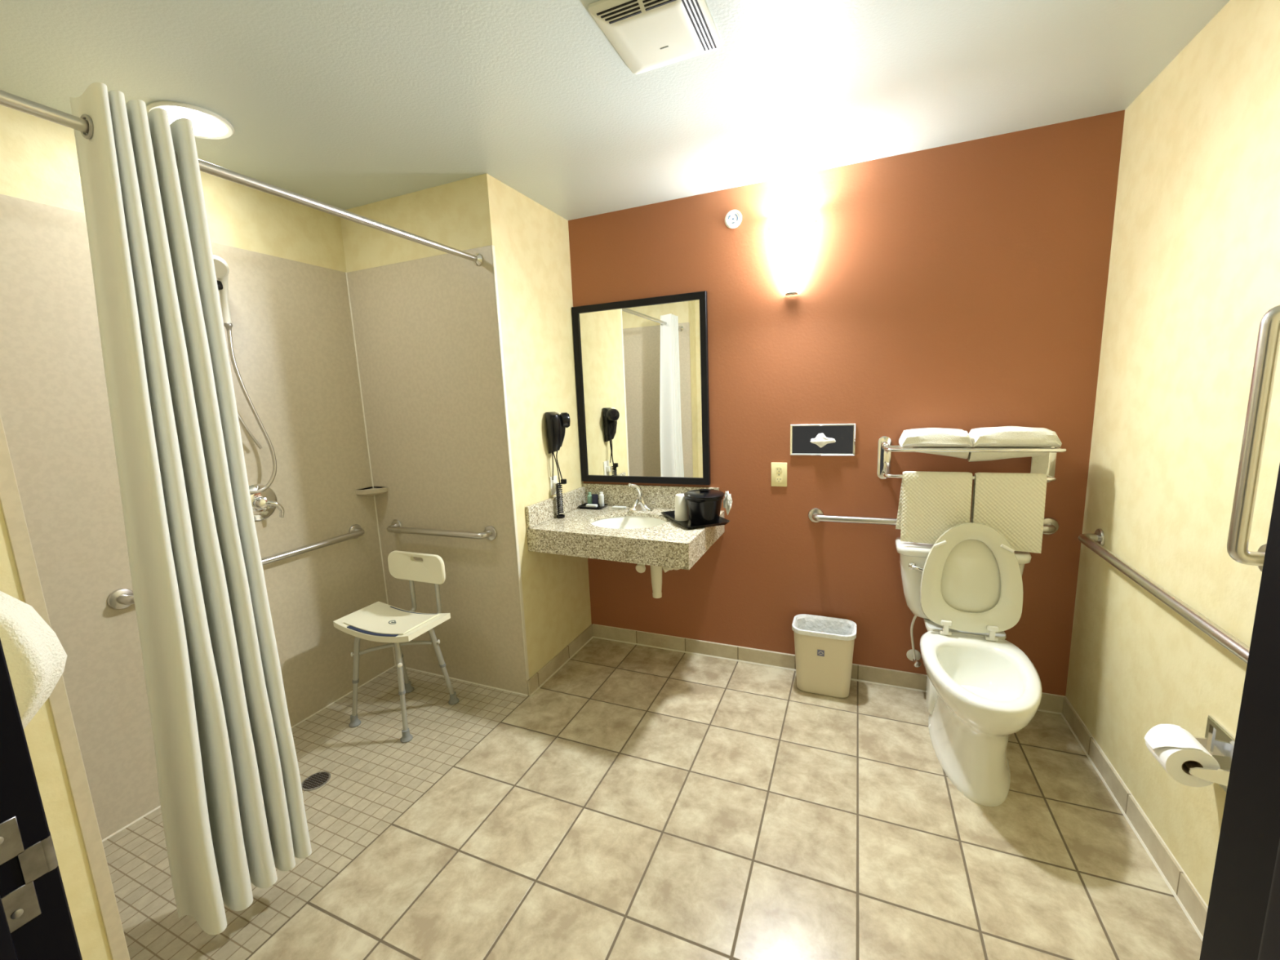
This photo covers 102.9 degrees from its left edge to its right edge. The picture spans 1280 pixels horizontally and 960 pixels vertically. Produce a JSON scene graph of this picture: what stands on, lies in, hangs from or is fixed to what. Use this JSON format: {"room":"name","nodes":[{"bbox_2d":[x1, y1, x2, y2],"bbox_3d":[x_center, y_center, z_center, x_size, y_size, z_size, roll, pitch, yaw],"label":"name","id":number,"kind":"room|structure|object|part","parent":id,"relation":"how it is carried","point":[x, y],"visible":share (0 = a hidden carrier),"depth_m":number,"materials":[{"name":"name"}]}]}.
{"room":"hotel bathroom","nodes":[
{"label":"hotel bathroom","id":0,"kind":"room"},
{"bbox_2d":[0,503,111,959],"bbox_3d":[-1.797,0.164,0.988,1.033,2.482,0.506,2,10,23],"label":"wall","id":1,"kind":"structure","parent":0,"point":[41,735],"depth_m":1.07,"materials":[{"name":"yellow paint"}]},
{"bbox_2d":[0,413,130,959],"bbox_3d":[-1.219,0.283,1.034,0.006,2.185,0.026,2,10,23],"label":"trim","id":2,"kind":"structure","parent":1,"relation":"attached to","point":[11,503],"depth_m":1.07,"materials":[{"name":"beige wood"}]},
{"bbox_2d":[0,104,395,839],"bbox_3d":[-1.825,-0.015,2.103,0.106,2.482,1.554,2,10,23],"label":"wall","id":3,"kind":"structure","parent":0,"point":[295,353],"depth_m":1.90,"materials":[{"name":"beige paint"}]},
{"bbox_2d":[106,524,364,609],"bbox_3d":[-1.665,0.354,2.269,0.076,0.080,1.028,2,10,23],"label":"grab bar","id":4,"kind":"object","parent":3,"relation":"attached to","point":[121,598],"visible":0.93,"depth_m":2.31,"materials":[{"name":"silver metal"}]},
{"bbox_2d":[213,254,276,493],"bbox_3d":[-1.663,-0.428,2.115,0.158,0.994,0.213,2,10,23],"label":"shower","id":5,"kind":"object","parent":3,"relation":"attached to","point":[221,267],"visible":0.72,"depth_m":2.10,"materials":[{"name":"white plastic"}]},
{"bbox_2d":[248,484,284,521],"bbox_3d":[-1.662,0.102,2.251,0.084,0.166,0.166,2,10,23],"label":"shower valve","id":6,"kind":"object","parent":3,"relation":"attached to","point":[264,504],"visible":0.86,"depth_m":2.26,"materials":[{"name":"silver metal"}]},
{"bbox_3d":[-1.647,0.123,2.266,0.066,0.107,0.092,2,10,23],"label":"lever","id":7,"kind":"part","parent":6,"relation":"part of","materials":[{"name":"silver metal"}]},
{"bbox_2d":[345,272,395,665],"bbox_3d":[-1.471,0.007,2.805,0.009,2.185,0.010,2,10,23],"label":"trim","id":8,"kind":"structure","parent":3,"relation":"attached to","point":[345,273],"depth_m":2.77,"materials":[{"name":"beige"}]},
{"bbox_2d":[339,173,591,695],"bbox_3d":[-0.945,-0.193,2.983,1.033,2.482,0.796,2,10,23],"label":"wall","id":9,"kind":"structure","parent":0,"point":[426,329],"depth_m":2.58,"materials":[{"name":"beige paint"}]},
{"bbox_2d":[0,89,482,266],"bbox_3d":[-1.031,-0.872,1.610,0.054,0.054,1.541,2,10,23],"label":"curtain rod","id":10,"kind":"object","parent":9,"relation":"attached to","point":[7,100],"visible":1,"depth_m":1.46,"materials":[{"name":"silver metal"}]},
{"bbox_2d":[69,82,311,934],"bbox_3d":[-1.194,0.161,1.347,0.176,2.100,0.283,2,10,23],"label":"shower curtain","id":11,"kind":"object","parent":10,"relation":"hanging from","point":[233,809],"visible":1,"depth_m":1.31,"materials":[{"name":"white fabric"}]},
{"bbox_2d":[355,486,387,495],"bbox_3d":[-1.439,0.064,2.739,0.112,0.036,0.112,2,10,23],"label":"soap shelf","id":12,"kind":"object","parent":9,"relation":"attached to","point":[371,491],"visible":1,"depth_m":2.73,"materials":[{"name":"beige plastic"}]},
{"bbox_2d":[386,519,497,540],"bbox_3d":[-1.050,0.265,2.629,0.711,0.082,0.076,2,10,23],"label":"grab bar","id":13,"kind":"object","parent":9,"relation":"attached to","point":[490,532],"visible":1,"depth_m":2.56,"materials":[{"name":"silver metal"}]},
{"bbox_2d":[491,244,529,680],"bbox_3d":[-0.616,-0.012,2.446,0.007,2.100,0.018,2,10,23],"label":"trim","id":14,"kind":"structure","parent":9,"relation":"attached to","point":[494,263],"depth_m":2.42,"materials":[{"name":"beige"}]},
{"bbox_2d":[549,475,559,495],"bbox_3d":[-0.459,0.029,2.777,0.034,0.100,0.068,2,10,23],"label":"wall outlet","id":15,"kind":"object","parent":9,"relation":"attached to","point":[553,489],"visible":0.7,"depth_m":2.77,"materials":[{"name":"white plastic"}]},
{"bbox_2d":[545,411,570,518],"bbox_3d":[-0.426,-0.081,2.744,0.131,0.570,0.095,-6,10,-24],"label":"hair dryer","id":16,"kind":"object","parent":9,"relation":"attached to","point":[557,424],"visible":1,"depth_m":2.69,"materials":[{"name":"black plastic"}]},
{"bbox_3d":[-0.446,-0.066,2.736,0.057,0.231,0.017,-6,10,-20],"label":"cord","id":17,"kind":"part","parent":16,"relation":"part of","materials":[{"name":"black plastic"}]},
{"bbox_3d":[-0.434,0.100,2.755,0.037,0.172,0.037,2,10,23],"label":"coiled cord","id":18,"kind":"part","parent":16,"relation":"part of","materials":[{"name":"black plastic"}]},
{"bbox_3d":[-0.430,0.195,2.770,0.045,0.018,0.046,2,10,23],"label":"cord","id":19,"kind":"part","parent":16,"relation":"part of","materials":[{"name":"black plastic"}]},
{"bbox_3d":[-0.421,-0.236,2.722,0.056,0.116,0.039,-5,9,-15],"label":"handle","id":20,"kind":"part","parent":16,"relation":"part of","materials":[{"name":"black plastic"}]},
{"bbox_2d":[527,624,592,695],"bbox_3d":[-0.436,1.011,2.927,0.010,0.083,0.694,2,10,23],"label":"baseboard","id":21,"kind":"structure","parent":9,"relation":"attached to","point":[536,680],"depth_m":2.87,"materials":[{"name":"tile"}]},
{"bbox_2d":[0,0,1230,220],"bbox_3d":[-0.236,-1.268,1.356,3.549,0.100,2.850,2,10,23],"label":"ceiling","id":22,"kind":"structure","parent":0,"point":[344,104],"depth_m":1.61,"materials":[{"name":"white paint"}]},
{"bbox_2d":[146,100,234,139],"bbox_3d":[-1.524,-1.217,1.736,0.228,0.018,0.228,2,10,23],"label":"recessed light","id":23,"kind":"object","parent":22,"relation":"in","point":[206,124],"visible":0.66,"depth_m":1.71,"materials":[{"name":"white glass"}]},
{"bbox_2d":[587,0,721,74],"bbox_3d":[0.051,-1.216,1.386,0.280,0.034,0.300,2,10,23],"label":"ceiling vent","id":24,"kind":"object","parent":22,"relation":"in","point":[648,35],"visible":1,"depth_m":1.36,"materials":[{"name":"white plastic"}]},
{"bbox_2d":[102,637,1202,959],"bbox_3d":[-0.133,1.276,1.767,3.549,0.105,2.850,2,10,23],"label":"floor","id":25,"kind":"structure","parent":0,"point":[643,802],"depth_m":1.73,"materials":[{"name":"tile"}]},
{"bbox_2d":[301,771,330,791],"bbox_3d":[-1.319,1.225,2.075,0.104,0.003,0.104,2,10,23],"label":"floor drain","id":26,"kind":"object","parent":25,"relation":"on","point":[314,781],"visible":0.99,"depth_m":2.07,"materials":[{"name":"silver metal"}]},
{"bbox_2d":[333,550,458,742],"bbox_3d":[-1.154,0.765,2.450,0.472,0.778,0.366,2,10,23],"label":"chair","id":27,"kind":"object","parent":25,"relation":"on","point":[379,621],"visible":1,"depth_m":2.43,"materials":[{"name":"beige plastic"}]},
{"bbox_3d":[-1.328,0.832,2.397,0.069,0.242,0.025,-5,9,-14],"label":"leg","id":28,"kind":"part","parent":27,"relation":"part of","materials":[{"name":"silver metal"}]},
{"bbox_3d":[-1.169,0.675,2.411,0.472,0.056,0.260,2,10,23],"label":"seat","id":29,"kind":"part","parent":27,"relation":"part of","materials":[{"name":"beige plastic"}]},
{"bbox_3d":[-1.082,0.839,2.295,0.046,0.241,0.051,2,10,23],"label":"leg","id":30,"kind":"part","parent":27,"relation":"part of","materials":[{"name":"silver metal"}]},
{"bbox_3d":[-1.189,0.557,2.547,0.022,0.279,0.150,2,10,23],"label":"post","id":31,"kind":"part","parent":27,"relation":"part of","materials":[{"name":"silver metal"}]},
{"bbox_3d":[-1.101,0.431,2.524,0.362,0.146,0.039,2,10,23],"label":"backrest","id":32,"kind":"part","parent":27,"relation":"part of","materials":[{"name":"beige plastic"}]},
{"bbox_3d":[-1.000,0.805,2.486,0.028,0.243,0.081,6,12,42],"label":"leg","id":33,"kind":"part","parent":27,"relation":"part of","materials":[{"name":"silver metal"}]},
{"bbox_3d":[-1.034,0.561,2.482,0.022,0.279,0.150,2,10,23],"label":"post","id":34,"kind":"part","parent":27,"relation":"part of","materials":[{"name":"silver metal"}]},
{"bbox_2d":[791,613,857,697],"bbox_3d":[0.923,0.885,2.565,0.300,0.336,0.203,2,10,23],"label":"waste bin","id":35,"kind":"object","parent":25,"relation":"on","point":[824,646],"visible":1,"depth_m":2.50,"materials":[{"name":"beige plastic"}]},
{"bbox_2d":[894,522,1041,806],"bbox_3d":[1.314,0.658,2.044,0.504,0.923,0.810,2,10,23],"label":"toilet","id":36,"kind":"object","parent":25,"relation":"on","point":[982,689],"visible":0.98,"depth_m":2.08,"materials":[{"name":"white ceramic"}]},
{"bbox_3d":[1.232,0.392,2.245,0.095,0.041,0.027,6,13,43],"label":"flush lever","id":37,"kind":"part","parent":36,"relation":"part of","materials":[{"name":"silver metal"}]},
{"bbox_3d":[1.428,0.480,2.302,0.472,0.302,0.183,2,10,23],"label":"tank","id":38,"kind":"part","parent":36,"relation":"part of","materials":[{"name":"white ceramic"}]},
{"bbox_3d":[1.420,0.311,2.271,0.504,0.042,0.203,2,10,23],"label":"tank lid","id":39,"kind":"part","parent":36,"relation":"part of","materials":[{"name":"white ceramic"}]},
{"bbox_3d":[1.392,0.409,2.151,0.356,0.461,0.046,2,10,23],"label":"seat","id":40,"kind":"part","parent":36,"relation":"part of","materials":[{"name":"beige plastic"}]},
{"bbox_3d":[1.320,0.910,2.014,0.378,0.434,0.678,2,10,23],"label":"bowl","id":41,"kind":"part","parent":36,"relation":"part of","materials":[{"name":"white ceramic"}]},
{"bbox_2d":[568,110,1124,695],"bbox_3d":[0.824,-0.204,2.609,2.516,2.482,0.100,2,10,23],"label":"wall","id":42,"kind":"structure","parent":0,"point":[962,286],"depth_m":2.38,"materials":[{"name":"paint"}]},
{"bbox_2d":[525,483,724,569],"bbox_3d":[-0.065,0.226,2.653,0.866,0.290,0.647,2,10,23],"label":"countertop","id":43,"kind":"structure","parent":42,"relation":"attached to","point":[651,538],"depth_m":2.53,"materials":[{"name":"stone"}]},
{"bbox_2d":[577,502,608,509],"bbox_3d":[-0.275,0.155,2.994,0.156,0.014,0.106,2,10,23],"label":"tray","id":44,"kind":"object","parent":43,"relation":"on","point":[584,505],"visible":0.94,"depth_m":2.97,"materials":[{"name":"black plastic"}]},
{"bbox_2d":[586,492,592,503],"bbox_3d":[-0.297,0.112,3.023,0.030,0.079,0.030,2,10,23],"label":"toiletry bottle","id":45,"kind":"object","parent":44,"relation":"on","point":[589,495],"visible":0.72,"depth_m":3.01,"materials":[{"name":"green plastic"}]},
{"bbox_2d":[586,503,597,507],"bbox_3d":[-0.281,0.150,2.974,0.070,0.018,0.026,2,10,23],"label":"soap bar","id":46,"kind":"object","parent":44,"relation":"on","point":[587,504],"visible":0.99,"depth_m":2.96,"materials":[{"name":"white"}]},
{"bbox_2d":[591,493,598,506],"bbox_3d":[-0.264,0.118,2.999,0.035,0.072,0.016,2,10,23],"label":"packet","id":47,"kind":"object","parent":44,"relation":"on","point":[594,496],"visible":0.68,"depth_m":2.99,"materials":[{"name":"blue"}]},
{"bbox_2d":[599,491,604,506],"bbox_3d":[-0.225,0.112,2.988,0.029,0.084,0.029,2,10,23],"label":"toiletry bottle","id":48,"kind":"object","parent":44,"relation":"on","point":[601,494],"visible":0.95,"depth_m":2.98,"materials":[{"name":"white plastic"}]},
{"bbox_2d":[611,506,626,509],"bbox_3d":[-0.121,0.158,2.948,0.080,0.010,0.035,2,10,23],"label":"packet","id":49,"kind":"object","parent":43,"relation":"on","point":[613,507],"visible":1,"depth_m":2.94,"materials":[{"name":"white paper"}]},
{"bbox_3d":[-0.060,0.300,2.664,0.442,0.141,0.380,2,10,23],"label":"bowl","id":50,"kind":"part","parent":43,"relation":"part of","materials":[{"name":"white ceramic"}]},
{"bbox_2d":[628,483,653,511],"bbox_3d":[-0.018,0.098,2.827,0.150,0.159,0.158,2,10,23],"label":"faucet","id":51,"kind":"object","parent":43,"relation":"on","point":[639,504],"visible":1,"depth_m":2.85,"materials":[{"name":"silver metal"}]},
{"bbox_3d":[-0.025,0.059,2.858,0.088,0.091,0.033,-6,10,-22],"label":"lever","id":52,"kind":"part","parent":51,"relation":"part of","materials":[{"name":"silver metal"}]},
{"bbox_3d":[-0.016,0.130,2.821,0.030,0.053,0.139,1,10,18],"label":"spout","id":53,"kind":"part","parent":51,"relation":"part of","materials":[{"name":"silver metal"}]},
{"bbox_2d":[635,564,679,598],"bbox_3d":[0.169,0.455,2.732,0.404,0.294,0.155,-10,12,-40],"label":"drain pipe","id":54,"kind":"object","parent":43,"relation":"attached to","point":[655,571],"visible":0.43,"depth_m":2.64,"materials":[{"name":"beige"}]},
{"bbox_3d":[0.210,0.388,2.754,0.085,0.167,0.304,4,11,34],"label":"waste arm","id":55,"kind":"part","parent":54,"relation":"part of","materials":[{"name":"beige"}]},
{"bbox_2d":[661,510,729,528],"bbox_3d":[0.275,0.195,2.601,0.240,0.016,0.360,-5,10,-18],"label":"serving tray","id":56,"kind":"object","parent":43,"relation":"on","point":[687,524],"visible":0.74,"depth_m":2.51,"materials":[{"name":"black plastic"}]},
{"bbox_2d":[675,515,688,520],"bbox_3d":[0.211,0.150,2.584,0.072,0.103,0.072,2,10,23],"label":"foam cup","id":57,"kind":"object","parent":56,"relation":"on","point":[677,517],"visible":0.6,"depth_m":2.56,"materials":[{"name":"white plastic"}]},
{"bbox_2d":[674,493,688,515],"bbox_3d":[0.210,0.125,2.580,0.072,0.103,0.072,2,10,23],"label":"foam cup","id":58,"kind":"object","parent":57,"relation":"on","point":[681,504],"visible":0.92,"depth_m":2.55,"materials":[{"name":"white plastic"}]},
{"bbox_2d":[684,488,724,524],"bbox_3d":[0.317,0.126,2.510,0.198,0.166,0.198,2,10,23],"label":"ice bucket","id":59,"kind":"object","parent":56,"relation":"on","point":[704,505],"visible":1,"depth_m":2.45,"materials":[{"name":"black plastic"}]},
{"bbox_3d":[0.315,0.068,2.501,0.198,0.020,0.198,2,10,23],"label":"lid","id":60,"kind":"part","parent":59,"relation":"part of","materials":[{"name":"black plastic"}]},
{"bbox_3d":[0.314,0.051,2.498,0.046,0.014,0.020,2,10,23],"label":"lid knob","id":61,"kind":"part","parent":59,"relation":"part of","materials":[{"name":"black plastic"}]},
{"bbox_2d":[723,491,732,515],"bbox_3d":[0.442,0.118,2.581,0.035,0.127,0.042,-11,13,-43],"label":"plastic bag","id":62,"kind":"object","parent":56,"relation":"on","point":[727,500],"visible":0.99,"depth_m":2.57,"materials":[{"name":"white"}]},
{"bbox_2d":[571,290,710,484],"bbox_3d":[-0.003,-0.480,2.842,0.788,1.006,0.026,2,10,23],"label":"wall mirror","id":63,"kind":"object","parent":42,"relation":"attached to","point":[642,365],"visible":1,"depth_m":2.83,"materials":[{"name":"mirror"}]},
{"bbox_2d":[582,483,719,508],"bbox_3d":[0.042,0.095,2.930,0.840,0.128,0.019,2,10,23],"label":"backsplash","id":64,"kind":"structure","parent":42,"relation":"attached to","point":[615,495],"depth_m":2.94,"materials":[{"name":"stone"}]},
{"bbox_2d":[724,209,742,228],"bbox_3d":[0.459,-1.285,2.510,0.086,0.086,0.012,2,10,23],"label":"sprinkler","id":65,"kind":"object","parent":42,"relation":"attached to","point":[733,218],"visible":1,"depth_m":2.51,"materials":[{"name":"white plastic"}]},
{"bbox_2d":[771,462,786,486],"bbox_3d":[0.716,-0.028,2.626,0.080,0.125,0.009,2,10,23],"label":"wall outlet","id":66,"kind":"object","parent":42,"relation":"attached to","point":[779,470],"visible":1,"depth_m":2.62,"materials":[{"name":"beige plastic"}]},
{"bbox_2d":[775,476,782,482],"bbox_3d":[0.716,-0.001,2.628,0.033,0.028,0.003,2,10,23],"label":"receptacle","id":67,"kind":"object","parent":66,"relation":"attached to","point":[778,479],"depth_m":2.63,"materials":[{"name":"grey plastic"}]},
{"bbox_2d":[775,466,782,472],"bbox_3d":[0.714,-0.052,2.620,0.033,0.028,0.003,2,10,23],"label":"receptacle","id":68,"kind":"object","parent":66,"relation":"attached to","point":[778,469],"depth_m":2.62,"materials":[{"name":"grey plastic"}]},
{"bbox_2d":[769,206,815,295],"bbox_3d":[0.706,-1.065,2.389,0.210,0.364,0.112,2,10,23],"label":"wall sconce","id":69,"kind":"object","parent":42,"relation":"attached to","point":[791,227],"visible":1,"depth_m":2.36,"materials":[{"name":"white glass"}]},
{"bbox_2d":[790,423,855,455],"bbox_3d":[0.898,-0.199,2.516,0.302,0.155,0.011,2,10,23],"label":"dispenser","id":70,"kind":"object","parent":42,"relation":"attached to","point":[843,435],"visible":1,"depth_m":2.51,"materials":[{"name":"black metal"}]},
{"bbox_2d":[810,433,835,448],"bbox_3d":[0.895,-0.193,2.499,0.119,0.070,0.026,2,10,23],"label":"tissue","id":71,"kind":"object","parent":70,"relation":"in","point":[820,440],"visible":1,"depth_m":2.49,"materials":[{"name":"white paper"}]},
{"bbox_2d":[592,624,1065,712],"bbox_3d":[0.809,0.987,2.768,2.406,0.083,0.010,2,10,23],"label":"baseboard","id":72,"kind":"structure","parent":42,"relation":"attached to","point":[1048,702],"depth_m":2.83,"materials":[{"name":"tile"}]},
{"bbox_2d":[530,623,1208,941],"bbox_3d":[0.332,1.187,1.654,2.415,0.090,2.473,2,10,23],"label":"trim","id":73,"kind":"structure","parent":42,"relation":"attached to","point":[1161,873],"depth_m":2.11,"materials":[{"name":"beige tile"}]},
{"bbox_2d":[906,614,921,667],"bbox_3d":[1.325,0.756,2.449,0.064,0.302,0.114,2,10,23],"label":"water supply valve","id":74,"kind":"object","parent":42,"relation":"attached to","point":[913,655],"visible":0.85,"depth_m":2.46,"materials":[{"name":"silver metal"}]},
{"bbox_2d":[808,507,1058,534],"bbox_3d":[1.320,0.196,2.371,1.032,0.079,0.076,2,10,23],"label":"grab bar","id":75,"kind":"object","parent":42,"relation":"attached to","point":[1051,526],"visible":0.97,"depth_m":2.44,"materials":[{"name":"silver metal"}]},
{"bbox_2d":[876,435,1066,482],"bbox_3d":[1.406,-0.079,2.194,0.688,0.204,0.242,2,10,23],"label":"towel shelf","id":76,"kind":"object","parent":42,"relation":"attached to","point":[885,446],"visible":0.76,"depth_m":2.17,"materials":[{"name":"silver metal"}]},
{"bbox_3d":[1.161,-0.106,2.424,0.056,0.204,0.005,2,10,23],"label":"wall plate","id":77,"kind":"part","parent":76,"relation":"part of","materials":[{"name":"silver metal"}]},
{"bbox_3d":[1.146,-0.164,2.385,0.031,0.031,0.060,2,10,23],"label":"arm","id":78,"kind":"part","parent":76,"relation":"part of","materials":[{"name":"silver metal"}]},
{"bbox_2d":[895,471,972,544],"bbox_3d":[1.283,0.122,2.238,0.278,0.321,0.066,2,10,23],"label":"hand towel","id":79,"kind":"object","parent":76,"relation":"hanging from","point":[931,504],"visible":0.98,"depth_m":2.21,"materials":[{"name":"beige fabric"}]},
{"bbox_2d":[898,427,973,447],"bbox_3d":[1.279,-0.187,2.220,0.257,0.075,0.202,2,10,23],"label":"bath towel","id":80,"kind":"object","parent":76,"relation":"on","point":[925,437],"visible":1,"depth_m":2.14,"materials":[{"name":"white fabric"}]},
{"bbox_2d":[920,452,968,458],"bbox_3d":[1.306,-0.114,2.226,0.206,0.042,0.094,2,10,23],"label":"cloth","id":81,"kind":"object","parent":76,"relation":"hanging from","point":[958,455],"visible":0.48,"depth_m":2.18,"materials":[{"name":"white fabric"}]},
{"bbox_2d":[967,452,1048,462],"bbox_3d":[1.529,-0.101,2.133,0.261,0.054,0.094,2,10,23],"label":"cloth","id":82,"kind":"object","parent":76,"relation":"hanging from","point":[972,456],"visible":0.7,"depth_m":2.12,"materials":[{"name":"white fabric"}]},
{"bbox_2d":[970,472,1047,553],"bbox_3d":[1.533,0.132,2.131,0.242,0.327,0.063,2,10,23],"label":"hand towel","id":83,"kind":"object","parent":76,"relation":"hanging from","point":[1011,504],"visible":0.91,"depth_m":2.10,"materials":[{"name":"beige fabric"}]},
{"bbox_2d":[968,426,1062,447],"bbox_3d":[1.535,-0.181,2.112,0.288,0.077,0.202,2,10,23],"label":"bath towel","id":84,"kind":"object","parent":76,"relation":"on","point":[1003,436],"visible":0.96,"depth_m":2.04,"materials":[{"name":"white fabric"}]},
{"bbox_2d":[1030,452,1049,474],"bbox_3d":[1.686,-0.075,2.150,0.057,0.104,0.008,2,10,25],"label":"cloth","id":85,"kind":"object","parent":76,"relation":"hanging from","point":[1039,464],"visible":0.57,"depth_m":2.15,"materials":[{"name":"white fabric"}]},
{"bbox_3d":[1.743,-0.090,2.179,0.056,0.204,0.005,2,10,23],"label":"wall plate","id":86,"kind":"part","parent":76,"relation":"part of","materials":[{"name":"silver metal"}]},
{"bbox_2d":[1065,0,1279,906],"bbox_3d":[1.385,0.058,0.846,0.100,2.482,2.750,2,10,23],"label":"wall","id":87,"kind":"structure","parent":0,"point":[1193,276],"depth_m":1.52,"materials":[{"name":"yellow paint"}]},
{"bbox_2d":[1062,697,1207,936],"bbox_3d":[1.434,1.218,1.181,0.010,0.083,2.460,2,10,23],"label":"baseboard","id":88,"kind":"structure","parent":87,"relation":"attached to","point":[1181,886],"depth_m":1.65,"materials":[{"name":"tile"}]},
{"bbox_2d":[1078,528,1249,663],"bbox_3d":[1.577,0.324,1.547,0.076,0.094,1.140,2,10,23],"label":"grab bar","id":89,"kind":"object","parent":87,"relation":"attached to","point":[1095,542],"visible":0.91,"depth_m":1.44,"materials":[{"name":"silver metal"}]},
{"bbox_2d":[1183,715,1235,792],"bbox_3d":[1.461,0.718,1.328,0.100,0.150,0.160,2,10,23],"label":"toilet paper holder","id":90,"kind":"object","parent":87,"relation":"attached to","point":[1218,740],"visible":0.45,"depth_m":1.31,"materials":[{"name":"silver metal"}]},
{"bbox_2d":[1144,724,1220,786],"bbox_3d":[1.422,0.724,1.346,0.116,0.108,0.104,2,10,23],"label":"toilet paper roll","id":91,"kind":"object","parent":90,"relation":"on","point":[1171,745],"visible":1,"depth_m":1.31,"materials":[{"name":"white paper"}]},
{"bbox_3d":[1.483,0.715,1.392,0.091,0.044,0.006,2,10,23],"label":"arm","id":92,"kind":"part","parent":90,"relation":"part of","materials":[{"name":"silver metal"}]},
{"bbox_3d":[1.431,0.737,1.270,0.091,0.044,0.006,2,10,23],"label":"arm","id":93,"kind":"part","parent":90,"relation":"part of","materials":[{"name":"silver metal"}]},
{"bbox_3d":[1.503,0.719,1.311,0.008,0.150,0.160,2,10,23],"label":"wall plate","id":94,"kind":"part","parent":90,"relation":"part of","materials":[{"name":"silver metal"}]},
{"bbox_2d":[1226,304,1279,571],"bbox_3d":[1.422,-0.093,1.156,0.078,0.638,0.076,2,10,23],"label":"grab bar","id":95,"kind":"object","parent":87,"relation":"attached to","point":[1268,344],"visible":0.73,"depth_m":1.16,"materials":[{"name":"silver metal"}]},
{"bbox_3d":[-0.227,0.216,0.274,2.416,2.482,0.150,2,10,23],"label":"wall","id":96,"kind":"structure","parent":0,"visible":0},
{"bbox_2d":[0,463,1279,959],"bbox_3d":[-0.268,0.394,0.317,0.996,2.120,0.164,2,10,23],"label":"door frame","id":97,"kind":"structure","parent":96,"relation":"in","point":[1242,920],"depth_m":0.16,"materials":[{"name":"black paint"}]},
{"bbox_3d":[-0.680,0.426,0.559,0.011,0.124,0.056,2,10,23],"label":"strike plate","id":98,"kind":"part","parent":97,"relation":"part of","materials":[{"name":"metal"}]},
{"bbox_3d":[-1.022,0.192,0.726,0.036,0.043,0.062,2,10,23],"label":"robe hook","id":99,"kind":"object","parent":96,"relation":"attached to","visible":0},
{"bbox_2d":[0,591,66,728],"bbox_3d":[-0.999,0.274,0.777,0.289,0.257,0.139,2,10,23],"label":"hanging towel","id":100,"kind":"object","parent":99,"relation":"hanging from","point":[35,656],"visible":0.79,"depth_m":0.74,"materials":[{"name":"white fabric"}]}
]}

